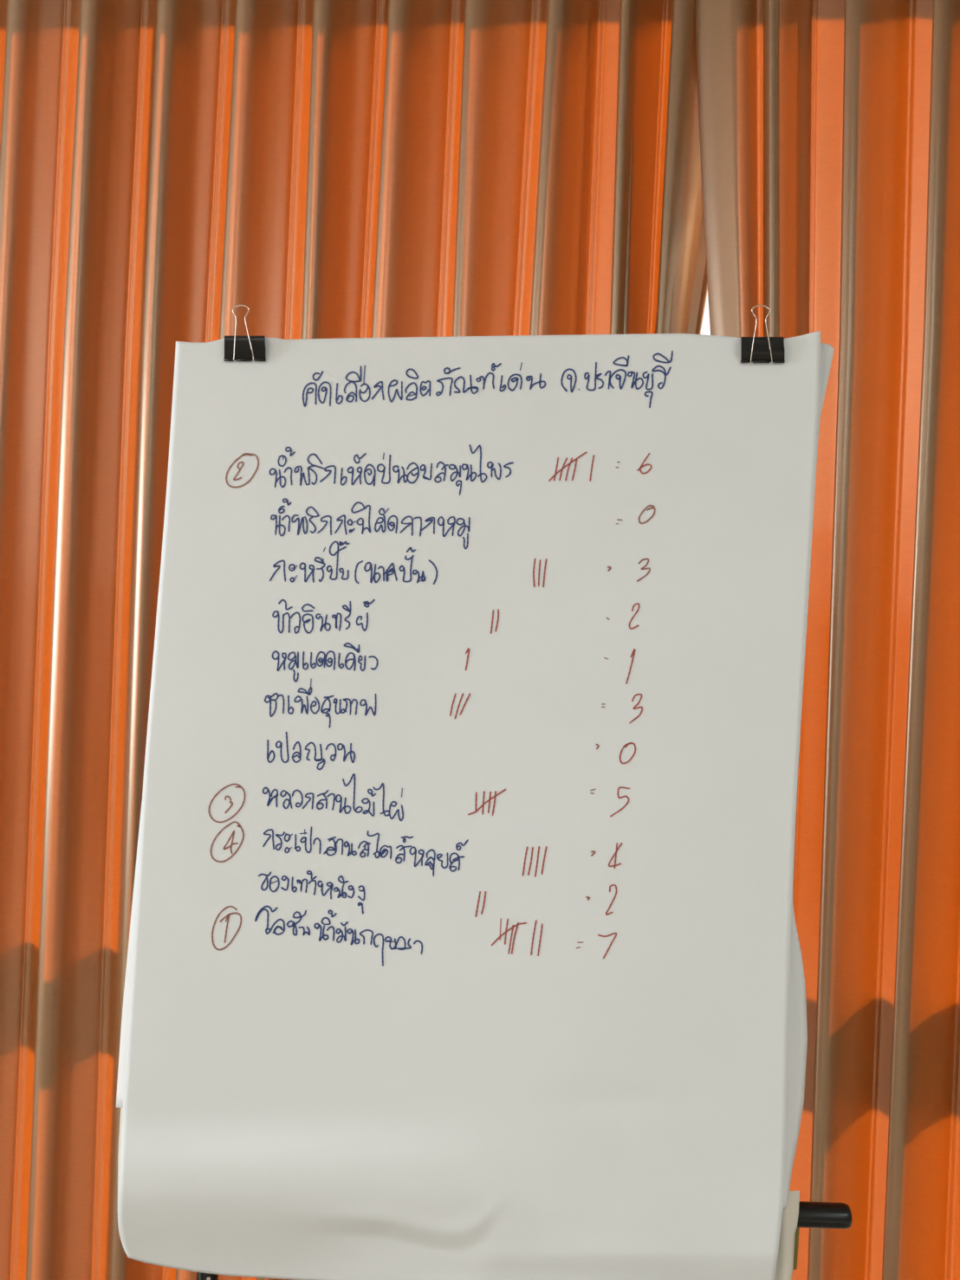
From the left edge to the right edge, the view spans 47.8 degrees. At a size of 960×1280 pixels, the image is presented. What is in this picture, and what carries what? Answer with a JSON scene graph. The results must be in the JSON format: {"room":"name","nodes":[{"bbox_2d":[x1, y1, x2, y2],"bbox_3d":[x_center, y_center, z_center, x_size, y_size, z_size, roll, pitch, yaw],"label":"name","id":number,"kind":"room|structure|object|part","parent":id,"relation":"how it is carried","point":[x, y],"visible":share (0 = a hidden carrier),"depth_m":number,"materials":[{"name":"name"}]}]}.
{"room":"meeting room","nodes":[
{"label":"meeting room","id":0,"kind":"room"},
{"bbox_3d":[-0.065,-1.384,-1.345,7.400,0.100,6.700,2,0,5],"label":"ceiling","id":1,"kind":"structure","parent":0,"visible":0},
{"bbox_3d":[0.184,-1.271,1.544,5.200,0.065,0.040,2,0,5],"label":"track","id":2,"kind":"object","parent":1,"relation":"attached to","visible":0},
{"bbox_2d":[0,0,707,1279],"bbox_3d":[-1.018,0.051,1.637,2.808,2.660,0.074,2,0,5],"label":"curtain","id":3,"kind":"object","parent":2,"relation":"hanging from","point":[322,169],"visible":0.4,"depth_m":1.59,"materials":[{"name":"fabric"}]},
{"bbox_2d":[694,0,959,1279],"bbox_3d":[1.216,0.137,1.442,1.912,2.660,0.071,2,0,5],"label":"curtain","id":4,"kind":"object","parent":2,"relation":"hanging from","point":[829,130],"visible":0.72,"depth_m":1.51,"materials":[{"name":"fabric"}]},
{"bbox_3d":[-0.175,1.494,-1.345,7.400,0.100,6.700,2,0,5],"label":"floor","id":5,"kind":"structure","parent":0,"visible":0},
{"bbox_2d":[196,1201,852,1279],"bbox_3d":[0.013,0.576,1.083,0.673,1.727,0.491,2,0,23],"label":"easel","id":6,"kind":"object","parent":5,"relation":"on","point":[826,1215],"visible":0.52,"depth_m":0.98,"materials":[{"name":"black plastic"}]},
{"bbox_2d":[117,1107,122,1200],"bbox_3d":[-0.063,0.140,1.025,0.552,0.853,0.016,2,0,7],"label":"sheet","id":7,"kind":"object","parent":6,"relation":"attached to","point":[121,1108],"visible":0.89,"depth_m":1.05,"materials":[{"name":"beige paper"}]},
{"bbox_2d":[116,801,142,1107],"bbox_3d":[-0.064,0.088,1.021,0.548,0.750,0.020,2,0,7],"label":"sheet","id":8,"kind":"object","parent":6,"relation":"attached to","point":[119,1095],"visible":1,"depth_m":1.04,"materials":[{"name":"white paper"}]},
{"bbox_3d":[-0.270,0.774,1.059,0.021,1.273,0.278,2,0,-17],"label":"leg","id":9,"kind":"part","parent":6,"relation":"part of","materials":[{"name":"black metal"}]},
{"bbox_2d":[223,304,265,361],"bbox_3d":[-0.229,-0.274,1.055,0.040,0.087,0.064,2,0,-14],"label":"binder clip","id":10,"kind":"object","parent":6,"relation":"attached to","point":[248,347],"visible":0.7,"depth_m":1.03,"materials":[{"name":"black metal"}]},
{"bbox_3d":[-0.226,-0.293,1.032,0.021,0.049,0.014,2,0,5],"label":"wire handle","id":11,"kind":"part","parent":10,"relation":"part of","materials":[{"name":"silver metal"}]},
{"bbox_2d":[117,330,820,1279],"bbox_3d":[-0.020,0.166,1.004,0.623,0.910,0.032,2,0,6],"label":"sheet","id":12,"kind":"object","parent":6,"relation":"attached to","point":[461,945],"visible":1,"depth_m":1.00,"materials":[{"name":"paper"}]},
{"bbox_2d":[740,304,784,362],"bbox_3d":[0.259,-0.257,0.990,0.040,0.082,0.060,2,0,13],"label":"binder clip","id":13,"kind":"object","parent":6,"relation":"attached to","point":[753,349],"visible":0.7,"depth_m":0.97,"materials":[{"name":"black metal"}]},
{"bbox_3d":[0.253,-0.274,0.969,0.022,0.047,0.015,2,0,5],"label":"wire handle","id":14,"kind":"part","parent":13,"relation":"part of","materials":[{"name":"silver metal"}]},
{"bbox_2d":[774,1190,799,1279],"bbox_3d":[0.230,0.546,0.975,0.110,0.107,0.009,2,0,5],"label":"sheet","id":15,"kind":"object","parent":6,"relation":"attached to","point":[789,1218],"visible":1,"depth_m":0.97,"materials":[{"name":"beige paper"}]},
{"bbox_3d":[0.280,0.543,0.990,0.026,0.071,0.008,2,0,5],"label":"trim","id":16,"kind":"part","parent":6,"relation":"part of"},
{"bbox_2d":[782,343,833,1208],"bbox_3d":[0.179,0.125,0.989,0.254,0.798,0.022,2,0,7],"label":"sheet","id":17,"kind":"object","parent":6,"relation":"attached to","point":[797,1015],"visible":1,"depth_m":0.98,"materials":[{"name":"paper"}]},
{"bbox_2d":[818,342,825,410],"bbox_3d":[0.118,0.116,0.992,0.360,0.785,0.022,2,0,7],"label":"sheet","id":18,"kind":"object","parent":6,"relation":"attached to","point":[822,348],"visible":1,"depth_m":0.98,"materials":[{"name":"paper"}]},
{"bbox_3d":[0.203,0.525,0.995,0.269,0.032,0.021,2,0,4],"label":"arm","id":19,"kind":"part","parent":6,"relation":"part of","materials":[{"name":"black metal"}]}
]}

